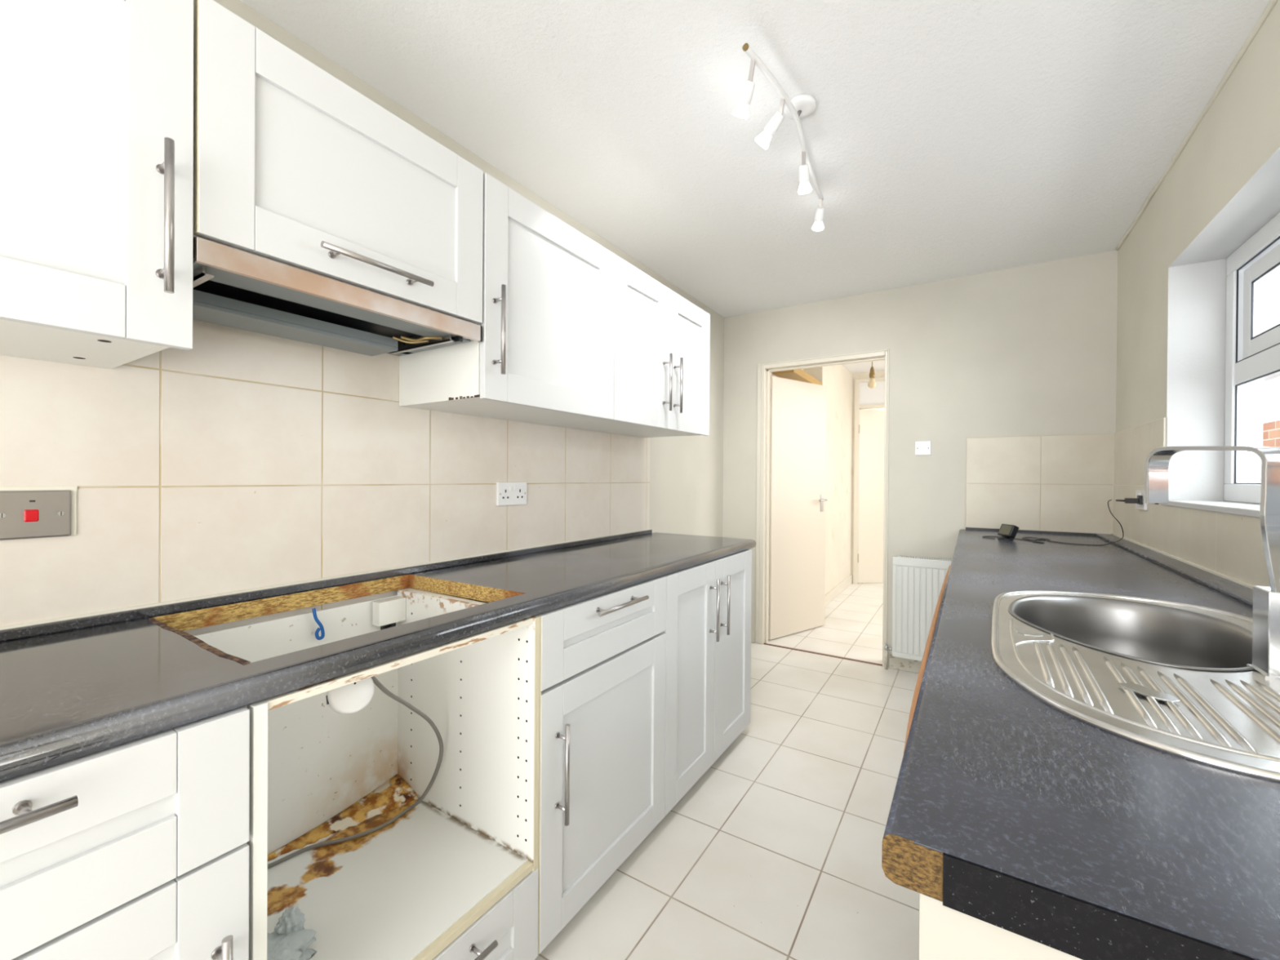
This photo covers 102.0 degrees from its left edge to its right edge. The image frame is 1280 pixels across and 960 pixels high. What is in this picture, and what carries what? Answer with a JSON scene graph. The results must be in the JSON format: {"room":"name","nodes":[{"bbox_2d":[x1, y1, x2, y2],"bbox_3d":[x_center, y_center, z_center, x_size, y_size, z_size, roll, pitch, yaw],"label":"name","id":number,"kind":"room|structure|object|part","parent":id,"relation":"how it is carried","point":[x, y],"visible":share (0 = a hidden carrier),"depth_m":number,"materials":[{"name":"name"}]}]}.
{"room":"kitchen","nodes":[
{"label":"kitchen","id":0,"kind":"room"},
{"bbox_2d":[213,0,724,537],"bbox_3d":[-0.808,-0.021,1.835,0.120,2.450,5.420,1,0,33],"label":"wall","id":1,"kind":"structure","parent":0,"point":[686,472],"depth_m":3.28,"materials":[{"name":"white paint"}]},
{"bbox_2d":[0,486,76,540],"bbox_3d":[-1.128,0.060,0.934,0.014,0.095,0.158,1,0,33],"label":"switch","id":2,"kind":"object","parent":1,"relation":"attached to","point":[25,512],"visible":1,"depth_m":0.96,"materials":[{"name":"silver metal"}]},
{"bbox_2d":[0,0,193,368],"bbox_3d":[-1.038,-0.514,0.691,0.417,0.593,0.601,1,0,33],"label":"upper cabinet","id":3,"kind":"object","parent":1,"relation":"attached to","point":[96,96],"visible":1,"depth_m":0.77,"materials":[{"name":"white wood"}]},
{"bbox_3d":[-1.071,-0.230,0.701,0.354,0.018,0.547,1,0,33],"label":"panel","id":4,"kind":"part","parent":3,"relation":"part of","materials":[{"name":"white plastic"}]},
{"bbox_3d":[-0.917,-0.516,0.938,0.354,0.589,0.018,1,0,33],"label":"panel","id":5,"kind":"part","parent":3,"relation":"part of","materials":[{"name":"white plastic"}]},
{"bbox_3d":[-0.740,-0.408,0.810,0.042,0.235,0.014,1,0,33],"label":"handle","id":6,"kind":"part","parent":3,"relation":"part of","materials":[{"name":"silver metal"}]},
{"bbox_2d":[0,319,649,635],"bbox_3d":[-1.084,0.196,1.157,0.150,2.020,3.980,1,0,33],"label":"backsplash","id":7,"kind":"structure","parent":1,"relation":"attached to","point":[238,460],"depth_m":1.26,"materials":[{"name":"beige tile"}]},
{"bbox_2d":[192,236,482,355],"bbox_3d":[-0.726,-0.373,1.206,0.361,0.071,0.594,1,0,33],"label":"hood","id":8,"kind":"object","parent":1,"relation":"attached to","point":[232,287],"visible":0.8,"depth_m":1.12,"materials":[{"name":"metal"}]},
{"bbox_3d":[-0.858,-0.369,0.968,0.265,0.030,0.016,1,0,33],"label":"slide rail","id":9,"kind":"part","parent":8,"relation":"part of","materials":[{"name":"silver metal"}]},
{"bbox_3d":[-0.804,-0.365,1.196,0.120,0.055,0.452,1,0,33],"label":"filter panel","id":10,"kind":"part","parent":8,"relation":"part of","materials":[{"name":"grey paint"}]},
{"bbox_3d":[-0.733,-0.400,1.209,0.345,0.016,0.586,1,0,33],"label":"casing","id":11,"kind":"part","parent":8,"relation":"part of","materials":[{"name":"black"}]},
{"bbox_3d":[-0.627,-0.371,1.131,0.088,0.008,0.566,1,0,33],"label":"visor plate","id":12,"kind":"part","parent":8,"relation":"part of","materials":[{"name":"grey paint"}]},
{"bbox_3d":[-0.565,-0.357,1.322,0.124,0.017,0.034,0,0,6],"label":"spring arm","id":13,"kind":"part","parent":8,"relation":"part of","materials":[{"name":"gold metal"}]},
{"bbox_3d":[-0.589,-0.369,1.389,0.265,0.030,0.016,1,0,33],"label":"slide rail","id":14,"kind":"part","parent":8,"relation":"part of","materials":[{"name":"silver metal"}]},
{"bbox_3d":[-0.740,-0.372,1.213,0.320,0.010,0.582,1,0,33],"label":"plate","id":15,"kind":"part","parent":8,"relation":"part of","materials":[{"name":"grey paint"}]},
{"bbox_2d":[193,0,483,324],"bbox_3d":[-0.712,-0.610,1.198,0.417,0.400,0.598,1,0,33],"label":"upper cabinet","id":16,"kind":"object","parent":1,"relation":"attached to","point":[294,166],"visible":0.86,"depth_m":1.02,"materials":[{"name":"white wood"}]},
{"bbox_3d":[-0.895,-0.610,0.971,0.354,0.400,0.018,1,0,33],"label":"panel","id":17,"kind":"part","parent":16,"relation":"part of","materials":[{"name":"white plastic"}]},
{"bbox_3d":[-0.740,-0.419,1.216,0.354,0.018,0.562,1,0,33],"label":"panel","id":18,"kind":"part","parent":16,"relation":"part of","materials":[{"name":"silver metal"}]},
{"bbox_3d":[-0.554,-0.451,1.099,0.042,0.014,0.240,1,0,33],"label":"handle","id":19,"kind":"part","parent":16,"relation":"part of","materials":[{"name":"silver metal"}]},
{"bbox_2d":[399,173,614,423],"bbox_3d":[-0.392,-0.514,1.700,0.417,0.593,0.589,1,0,33],"label":"upper cabinet","id":20,"kind":"object","parent":1,"relation":"attached to","point":[544,354],"visible":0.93,"depth_m":1.54,"materials":[{"name":"white wood"}]},
{"bbox_3d":[-0.572,-0.516,1.477,0.354,0.589,0.018,1,0,33],"label":"panel","id":21,"kind":"part","parent":20,"relation":"part of","materials":[{"name":"white plastic"}]},
{"bbox_3d":[-0.374,-0.398,1.381,0.042,0.235,0.014,1,0,33],"label":"handle","id":22,"kind":"part","parent":20,"relation":"part of","materials":[{"name":"silver metal"}]},
{"bbox_3d":[-0.420,-0.231,1.718,0.354,0.018,0.552,1,0,33],"label":"panel","id":23,"kind":"part","parent":20,"relation":"part of","materials":[{"name":"white plastic"}]},
{"bbox_3d":[-0.259,-0.512,1.616,0.020,0.593,0.584,1,0,33],"label":"door","id":24,"kind":"part","parent":20,"relation":"part of","materials":[{"name":"white wood"}]},
{"bbox_3d":[-0.265,-0.516,1.957,0.354,0.589,0.018,1,0,33],"label":"panel","id":25,"kind":"part","parent":20,"relation":"part of","materials":[{"name":"white plastic"}]},
{"bbox_2d":[496,482,526,506],"bbox_3d":[-0.479,0.051,1.948,0.014,0.086,0.146,1,0,33],"label":"double socket","id":26,"kind":"object","parent":1,"relation":"attached to","point":[507,493],"visible":1,"depth_m":1.94,"materials":[{"name":"white plastic"}]},
{"bbox_2d":[538,254,710,437],"bbox_3d":[-0.016,-0.514,2.287,0.417,0.593,0.801,1,0,33],"label":"upper cabinet","id":27,"kind":"object","parent":1,"relation":"attached to","point":[662,339],"visible":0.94,"depth_m":2.13,"materials":[{"name":"white wood"}]},
{"bbox_3d":[-0.253,-0.516,1.975,0.354,0.589,0.018,1,0,33],"label":"panel","id":28,"kind":"part","parent":27,"relation":"part of","materials":[{"name":"white plastic"}]},
{"bbox_3d":[-0.044,-0.231,2.305,0.354,0.018,0.764,1,0,33],"label":"panel","id":29,"kind":"part","parent":27,"relation":"part of","materials":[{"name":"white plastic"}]},
{"bbox_3d":[0.006,-0.513,2.030,0.020,0.593,0.392,1,0,33],"label":"door","id":30,"kind":"part","parent":27,"relation":"part of","materials":[{"name":"white wood"}]},
{"bbox_3d":[0.114,-0.403,2.145,0.042,0.235,0.014,1,0,33],"label":"handle","id":31,"kind":"part","parent":27,"relation":"part of","materials":[{"name":"silver metal"}]},
{"bbox_3d":[0.164,-0.403,2.222,0.042,0.235,0.014,1,0,33],"label":"handle","id":32,"kind":"part","parent":27,"relation":"part of","materials":[{"name":"silver metal"}]},
{"bbox_3d":[0.223,-0.513,2.368,0.020,0.593,0.406,1,0,33],"label":"door","id":33,"kind":"part","parent":27,"relation":"part of","materials":[{"name":"white wood"}]},
{"bbox_2d":[534,582,919,959],"bbox_3d":[1.428,1.244,2.945,2.750,0.060,9.900,1,0,33],"label":"floor","id":34,"kind":"structure","parent":0,"point":[774,852],"depth_m":1.76,"materials":[{"name":"white tile"}]},
{"bbox_2d":[0,706,249,959],"bbox_3d":[-0.954,0.745,0.645,0.606,0.828,0.611,1,0,33],"label":"base cabinet","id":35,"kind":"object","parent":34,"relation":"on","point":[139,849],"visible":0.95,"depth_m":0.65,"materials":[{"name":"white wood"}]},
{"bbox_3d":[-0.713,0.362,0.491,0.041,0.014,0.242,1,0,33],"label":"handle","id":36,"kind":"part","parent":35,"relation":"part of","materials":[{"name":"silver metal"}]},
{"bbox_3d":[-0.742,0.847,0.508,0.020,0.629,0.604,1,0,33],"label":"door","id":37,"kind":"part","parent":35,"relation":"part of","materials":[{"name":"white wood"}]},
{"bbox_3d":[-0.574,0.747,0.714,0.041,0.246,0.014,1,0,33],"label":"handle","id":38,"kind":"part","parent":35,"relation":"part of","materials":[{"name":"silver metal"}]},
{"bbox_2d":[192,589,540,959],"bbox_3d":[-0.627,0.745,1.155,0.606,0.828,0.598,1,0,33],"label":"oven cabinet","id":39,"kind":"object","parent":34,"relation":"on","point":[455,877],"visible":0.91,"depth_m":1.29,"materials":[{"name":"white laminate"}]},
{"bbox_3d":[-0.802,0.745,0.923,0.562,0.828,0.019,1,0,33],"label":"panel","id":40,"kind":"part","parent":39,"relation":"part of","materials":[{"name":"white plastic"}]},
{"bbox_2d":[266,905,316,959],"bbox_3d":[-0.698,0.886,0.967,0.134,0.070,0.160,1,0,33],"label":"crumpled cloth","id":41,"kind":"object","parent":39,"relation":"on","point":[289,940],"visible":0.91,"depth_m":1.00,"materials":[{"name":"grey fabric"}]},
{"bbox_3d":[-0.879,0.741,1.317,0.008,0.794,0.562,1,0,33],"label":"panel","id":42,"kind":"part","parent":39,"relation":"part of","materials":[{"name":"white laminate"}]},
{"bbox_2d":[311,608,324,639],"bbox_3d":[-0.832,0.372,1.342,0.013,0.086,0.029,1,0,45],"label":"wire","id":43,"kind":"object","parent":39,"relation":"hanging from","point":[314,614],"visible":1,"depth_m":1.34,"materials":[{"name":"blue"}]},
{"bbox_2d":[267,675,443,868],"bbox_3d":[-0.678,0.636,1.264,0.416,0.569,0.369,0,0,21],"label":"cable","id":44,"kind":"object","parent":39,"relation":"on","point":[374,678],"visible":0.78,"depth_m":1.31,"materials":[{"name":"grey plastic"}]},
{"bbox_2d":[266,798,528,959],"bbox_3d":[-0.654,0.930,1.173,0.546,0.018,0.562,1,0,33],"label":"shelf","id":45,"kind":"object","parent":39,"relation":"attached to","point":[396,891],"depth_m":1.20,"materials":[{"name":"white laminate"}]},
{"bbox_3d":[-0.442,0.340,1.037,0.077,0.014,0.562,1,0,33],"label":"rail","id":46,"kind":"part","parent":39,"relation":"part of","materials":[{"name":"white wood"}]},
{"bbox_3d":[-0.489,0.745,1.412,0.562,0.828,0.017,1,0,33],"label":"panel","id":47,"kind":"part","parent":39,"relation":"part of","materials":[{"name":"white laminate"}]},
{"bbox_3d":[-0.384,0.989,1.015,0.041,0.014,0.239,1,0,33],"label":"handle","id":48,"kind":"part","parent":39,"relation":"part of","materials":[{"name":"silver metal"}]},
{"bbox_3d":[-0.416,1.054,1.020,0.020,0.214,0.593,1,0,33],"label":"drawer","id":49,"kind":"part","parent":39,"relation":"part of","materials":[{"name":"white wood"}]},
{"bbox_2d":[403,576,666,954],"bbox_3d":[-0.298,0.745,1.670,0.606,0.828,0.618,1,0,33],"label":"base cabinet","id":50,"kind":"object","parent":34,"relation":"on","point":[602,786],"visible":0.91,"depth_m":1.47,"materials":[{"name":"white wood"}]},
{"bbox_3d":[-0.485,0.739,1.434,0.545,0.815,0.018,1,0,33],"label":"panel","id":51,"kind":"part","parent":50,"relation":"part of","materials":[{"name":"white plastic"}]},
{"bbox_3d":[-0.551,0.728,1.832,0.006,0.797,0.581,1,0,33],"label":"panel","id":52,"kind":"part","parent":50,"relation":"part of","materials":[{"name":"white plastic"}]},
{"bbox_3d":[-0.195,0.738,1.307,0.041,0.250,0.014,1,0,33],"label":"handle","id":53,"kind":"part","parent":50,"relation":"part of","materials":[{"name":"silver metal"}]},
{"bbox_3d":[-0.082,0.425,1.532,0.020,0.183,0.616,1,0,33],"label":"drawer","id":54,"kind":"part","parent":50,"relation":"part of","materials":[{"name":"white wood"}]},
{"bbox_3d":[-0.085,0.844,1.534,0.020,0.634,0.616,1,0,33],"label":"door","id":55,"kind":"part","parent":50,"relation":"part of","materials":[{"name":"white wood"}]},
{"bbox_3d":[-0.056,0.365,1.518,0.041,0.014,0.246,1,0,33],"label":"handle","id":56,"kind":"part","parent":50,"relation":"part of","materials":[{"name":"silver metal"}]},
{"bbox_2d":[662,549,751,815],"bbox_3d":[0.089,0.745,2.275,0.606,0.828,0.816,1,0,33],"label":"base cabinet","id":57,"kind":"object","parent":34,"relation":"on","point":[708,631],"visible":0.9,"depth_m":2.06,"materials":[{"name":"white wood"}]},
{"bbox_2d":[0,528,755,782],"bbox_3d":[-0.499,0.297,1.400,0.575,0.066,3.060,1,0,33],"label":"countertop","id":58,"kind":"structure","parent":57,"relation":"on","point":[73,687],"depth_m":0.94,"materials":[{"name":"laminate"}]},
{"bbox_2d":[325,677,373,714],"bbox_3d":[-0.556,0.397,0.995,0.060,0.097,0.080,1,0,33],"label":"junction box","id":59,"kind":"object","parent":58,"relation":"hanging from","point":[352,698],"visible":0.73,"depth_m":0.98,"materials":[{"name":"white plastic"}]},
{"bbox_3d":[0.191,0.747,1.964,0.020,0.828,0.400,1,0,33],"label":"door","id":60,"kind":"part","parent":57,"relation":"part of","materials":[{"name":"white wood"}]},
{"bbox_3d":[0.299,0.520,2.074,0.041,0.246,0.014,1,0,33],"label":"handle","id":61,"kind":"part","parent":57,"relation":"part of","materials":[{"name":"silver metal"}]},
{"bbox_3d":[0.356,0.520,2.164,0.041,0.246,0.014,1,0,33],"label":"handle","id":62,"kind":"part","parent":57,"relation":"part of","materials":[{"name":"silver metal"}]},
{"bbox_3d":[0.412,0.747,2.309,0.020,0.828,0.412,1,0,33],"label":"door","id":63,"kind":"part","parent":57,"relation":"part of","materials":[{"name":"white wood"}]},
{"bbox_2d":[919,893,1082,959],"bbox_3d":[0.655,0.782,0.518,0.708,0.876,0.602,1,0,33],"label":"base cabinet","id":64,"kind":"object","parent":34,"relation":"on","point":[945,933],"visible":0.2,"depth_m":0.41,"materials":[{"name":"white wood"}]},
{"bbox_3d":[1.088,0.742,1.193,0.708,0.796,0.998,1,0,33],"label":"base cabinet","id":65,"kind":"object","parent":34,"relation":"on","visible":0},
{"bbox_2d":[881,527,1279,959],"bbox_3d":[1.358,0.312,1.605,0.713,0.062,3.208,1,0,33],"label":"countertop","id":66,"kind":"structure","parent":65,"relation":"on","point":[1011,811],"depth_m":0.47,"materials":[{"name":"laminate"}]},
{"bbox_2d":[997,524,1018,540],"bbox_3d":[1.848,0.262,2.619,0.073,0.075,0.080,0,0,-5],"label":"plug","id":67,"kind":"object","parent":66,"relation":"on","point":[1007,531],"visible":1,"depth_m":2.60,"materials":[{"name":"black plastic"}]},
{"bbox_2d":[982,499,1124,545],"bbox_3d":[2.029,0.198,2.553,0.568,0.208,0.266,0,0,19],"label":"cable","id":68,"kind":"object","parent":66,"relation":"on","point":[1037,539],"visible":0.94,"depth_m":2.54,"materials":[{"name":"black plastic"}]},
{"bbox_2d":[991,590,1279,782],"bbox_3d":[0.923,0.383,0.923,0.511,0.182,1.004,1,0,33],"label":"sink","id":69,"kind":"object","parent":66,"relation":"in","point":[1175,678],"visible":0.94,"depth_m":0.80,"materials":[{"name":"metal"}]},
{"bbox_3d":[0.995,0.384,1.062,0.393,0.180,0.560,1,0,33],"label":"bowl","id":70,"kind":"part","parent":69,"relation":"part of","materials":[{"name":"silver metal"}]},
{"bbox_2d":[1144,445,1279,679],"bbox_3d":[0.984,0.119,0.862,0.087,0.359,0.232,0,0,-1],"label":"tap","id":71,"kind":"object","parent":66,"relation":"on","point":[1266,600],"visible":1,"depth_m":0.79,"materials":[{"name":"silver metal"}]},
{"bbox_3d":[0.977,0.056,0.882,0.050,0.232,0.191,0,0,-2],"label":"spout","id":72,"kind":"part","parent":71,"relation":"part of","materials":[{"name":"silver metal"}]},
{"bbox_3d":[0.983,0.297,0.789,0.062,0.004,0.062,1,0,33],"label":"plate","id":73,"kind":"part","parent":71,"relation":"part of","materials":[{"name":"silver metal"}]},
{"bbox_2d":[240,0,1269,373],"bbox_3d":[1.013,-1.275,2.260,2.750,0.080,8.300,1,0,33],"label":"ceiling","id":74,"kind":"structure","parent":0,"point":[944,139],"depth_m":1.74,"materials":[{"name":"white paint"}]},
{"bbox_2d":[732,43,824,231],"bbox_3d":[0.563,-1.155,1.837,0.177,0.163,0.989,1,0,33],"label":"track light","id":75,"kind":"object","parent":74,"relation":"attached to","point":[798,107],"visible":1,"depth_m":1.67,"materials":[{"name":"white plastic"}]},
{"bbox_3d":[0.302,-1.098,1.548,0.050,0.050,0.048,1,0,33],"label":"bulb","id":76,"kind":"part","parent":75,"relation":"part of","materials":[{"name":"white"}]},
{"bbox_3d":[0.319,-1.168,1.483,0.014,0.055,0.050,0,0,-4],"label":"arm","id":77,"kind":"part","parent":75,"relation":"part of","materials":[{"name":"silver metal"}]},
{"bbox_3d":[0.403,-1.105,1.689,0.053,0.053,0.049,1,0,33],"label":"bulb","id":78,"kind":"part","parent":75,"relation":"part of","materials":[{"name":"white"}]},
{"bbox_3d":[0.445,-1.170,1.632,0.014,0.048,0.035,0,0,-5],"label":"arm","id":79,"kind":"part","parent":75,"relation":"part of","materials":[{"name":"silver metal"}]},
{"bbox_3d":[0.598,-1.171,1.895,0.013,0.047,0.037,0,0,19],"label":"arm","id":80,"kind":"part","parent":75,"relation":"part of","materials":[{"name":"silver metal"}]},
{"bbox_3d":[0.619,-1.099,1.953,0.050,0.052,0.051,1,0,33],"label":"bulb","id":81,"kind":"part","parent":75,"relation":"part of","materials":[{"name":"white glass"}]},
{"bbox_3d":[0.774,-1.105,2.259,0.048,0.050,0.050,1,0,33],"label":"bulb","id":82,"kind":"part","parent":75,"relation":"part of","materials":[{"name":"white glass"}]},
{"bbox_3d":[0.767,-1.171,2.203,0.015,0.044,0.022,1,0,33],"label":"arm","id":83,"kind":"part","parent":75,"relation":"part of","materials":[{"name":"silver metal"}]},
{"bbox_2d":[867,361,876,388],"bbox_3d":[1.860,-0.986,4.152,0.064,0.505,0.064,1,0,33],"label":"pendant bulb","id":84,"kind":"object","parent":74,"relation":"hanging from","point":[872,384],"visible":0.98,"depth_m":4.14,"materials":[{"name":"beige glass"}]},
{"bbox_3d":[1.858,-0.776,4.153,0.064,0.085,0.064,1,0,33],"label":"bulb","id":85,"kind":"part","parent":84,"relation":"part of","materials":[{"name":"beige"}]},
{"bbox_2d":[771,364,853,595],"bbox_3d":[1.646,-0.019,5.043,0.295,2.450,2.630,1,0,33],"label":"wall","id":86,"kind":"structure","parent":0,"point":[837,380],"depth_m":5.44,"materials":[{"name":"beige paint"}]},
{"bbox_2d":[773,368,821,385],"bbox_3d":[1.382,-0.883,4.511,0.170,0.060,0.890,1,0,33],"label":"batten","id":87,"kind":"object","parent":86,"relation":"attached to","point":[799,375],"visible":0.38,"depth_m":4.29,"materials":[{"name":"brown wood"}]},
{"bbox_2d":[755,348,889,666],"bbox_3d":[1.437,0.179,3.913,0.884,2.062,0.765,1,0,33],"label":"door","id":88,"kind":"structure","parent":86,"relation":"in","point":[791,418],"depth_m":3.97,"materials":[{"name":"beige paint"}]},
{"bbox_3d":[1.485,0.189,4.207,0.056,0.140,0.127,1,0,33],"label":"handle","id":89,"kind":"part","parent":88,"relation":"part of","materials":[{"name":"silver metal"}]},
{"bbox_2d":[824,574,852,606],"bbox_3d":[2.087,1.157,5.461,0.017,0.100,1.450,1,0,33],"label":"baseboard","id":90,"kind":"structure","parent":86,"relation":"attached to","point":[832,594],"depth_m":5.41,"materials":[{"name":"beige paint"}]},
{"bbox_2d":[850,370,884,582],"bbox_3d":[3.167,-0.011,5.690,2.400,2.450,0.100,1,0,33],"label":"wall","id":91,"kind":"structure","parent":0,"point":[877,374],"depth_m":6.06,"materials":[{"name":"beige paint"}]},
{"bbox_2d":[865,408,884,409],"bbox_3d":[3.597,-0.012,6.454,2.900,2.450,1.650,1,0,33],"label":"door frame","id":92,"kind":"structure","parent":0,"point":[875,408],"depth_m":7.44,"materials":[{"name":"beige paint"}]},
{"bbox_2d":[853,376,884,583],"bbox_3d":[2.985,0.021,6.018,0.860,2.380,0.496,1,0,33],"label":"door","id":93,"kind":"structure","parent":92,"relation":"in","point":[868,424],"depth_m":6.04,"materials":[{"name":"beige paint"}]},
{"bbox_3d":[2.882,-0.997,5.843,0.760,0.265,0.010,1,0,33],"label":"fanlight panel","id":94,"kind":"part","parent":93,"relation":"part of","materials":[{"name":"white glass"}]},
{"bbox_2d":[722,249,1117,667],"bbox_3d":[1.677,-0.011,3.391,2.630,2.450,0.120,1,0,33],"label":"wall","id":95,"kind":"structure","parent":0,"point":[1031,349],"depth_m":3.19,"materials":[{"name":"white paint"}]},
{"bbox_2d":[763,643,882,666],"bbox_3d":[1.250,1.208,3.606,0.798,0.004,0.022,1,0,33],"label":"trim","id":96,"kind":"structure","parent":95,"relation":"attached to","point":[840,657],"depth_m":3.59,"materials":[{"name":"brown wood"}]},
{"bbox_2d":[751,631,921,673],"bbox_3d":[1.353,1.169,3.517,1.694,0.085,0.018,1,0,33],"label":"baseboard","id":97,"kind":"structure","parent":95,"relation":"attached to","point":[895,663],"depth_m":3.30,"materials":[{"name":"white wood"}]},
{"bbox_2d":[884,555,951,669],"bbox_3d":[1.839,0.849,3.170,0.630,0.734,0.072,1,0,33],"label":"radiator","id":98,"kind":"object","parent":95,"relation":"attached to","point":[917,582],"visible":0.46,"depth_m":3.22,"materials":[{"name":"white metal"}]},
{"bbox_2d":[897,555,950,561],"bbox_3d":[1.865,0.486,3.147,0.531,0.008,0.051,1,0,33],"label":"grille","id":99,"kind":"object","parent":98,"relation":"attached to","point":[908,558],"depth_m":3.21,"materials":[{"name":"white metal"}]},
{"bbox_2d":[915,440,930,455],"bbox_3d":[1.774,-0.200,3.250,0.086,0.086,0.012,1,0,33],"label":"light switch","id":100,"kind":"object","parent":95,"relation":"attached to","point":[921,447],"visible":1,"depth_m":3.25,"materials":[{"name":"white plastic"}]},
{"bbox_2d":[965,433,1114,533],"bbox_3d":[2.251,0.035,2.947,0.675,0.570,0.008,1,0,33],"label":"tile backsplash","id":101,"kind":"structure","parent":95,"relation":"attached to","point":[1064,483],"depth_m":2.93,"materials":[{"name":"beige tile"}]},
{"bbox_2d":[1115,0,1279,504],"bbox_3d":[1.217,-0.001,0.468,0.255,2.450,5.300,1,0,33],"label":"wall","id":102,"kind":"structure","parent":0,"point":[1223,187],"depth_m":1.97,"materials":[{"name":"beige paint"}]},
{"bbox_2d":[1135,489,1146,510],"bbox_3d":[2.217,0.087,2.297,0.014,0.086,0.146,1,0,33],"label":"double socket","id":103,"kind":"object","parent":102,"relation":"attached to","point":[1138,492],"visible":0.56,"depth_m":2.27,"materials":[{"name":"white plastic"}]},
{"bbox_2d":[1115,495,1142,504],"bbox_3d":[2.166,0.087,2.297,0.043,0.040,0.089,0,0,-44],"label":"power adapter","id":104,"kind":"object","parent":103,"relation":"attached to","point":[1139,500],"visible":1,"depth_m":2.27,"materials":[{"name":"black plastic"}]},
{"bbox_2d":[1113,417,1270,586],"bbox_3d":[1.454,0.038,1.083,0.008,0.570,3.992,1,0,33],"label":"tile backsplash","id":105,"kind":"structure","parent":102,"relation":"attached to","point":[1230,545],"depth_m":1.90,"materials":[{"name":"beige tile"}]},
{"bbox_2d":[1166,414,1224,501],"bbox_3d":[2.139,-0.082,2.001,0.155,0.330,0.008,1,0,33],"label":"trim","id":106,"kind":"structure","parent":102,"relation":"attached to","point":[1193,475],"depth_m":2.00,"materials":[{"name":"white paint"}]},
{"bbox_2d":[1115,0,1278,250],"bbox_3d":[1.368,-1.224,0.929,0.025,0.022,4.320,1,0,33],"label":"trim","id":107,"kind":"structure","parent":102,"relation":"attached to","point":[1271,4],"depth_m":1.69,"materials":[{"name":"beige paint"}]},
{"bbox_2d":[1160,500,1260,517],"bbox_3d":[1.662,0.089,1.272,0.171,0.020,1.735,1,0,33],"label":"trim","id":108,"kind":"structure","parent":102,"relation":"attached to","point":[1224,507],"depth_m":1.64,"materials":[{"name":"white paint"}]},
{"bbox_2d":[1223,212,1279,504],"bbox_3d":[1.766,-0.378,1.205,0.070,0.916,1.735,1,0,33],"label":"window","id":109,"kind":"structure","parent":102,"relation":"in","point":[1252,352],"depth_m":1.86,"materials":[{"name":"white plastic"}]},
{"bbox_3d":[1.999,-0.596,1.552,0.040,0.324,0.754,1,0,33],"label":"opening sash","id":110,"kind":"part","parent":109,"relation":"part of","materials":[{"name":"white plastic"}]},
{"label":"outside","id":111,"kind":"structure","parent":0,"visible":0},
{"bbox_3d":[4.555,1.496,0.647,5.000,0.100,12.000,1,0,33],"label":"ground","id":112,"kind":"structure","parent":111,"visible":0},
{"bbox_2d":[1262,420,1279,448],"bbox_3d":[4.419,0.475,2.812,0.220,1.920,7.500,1,0,33],"label":"wall","id":113,"kind":"structure","parent":112,"relation":"on","point":[1271,430],"depth_m":4.31,"materials":[{"name":"orange brick"}]}
]}

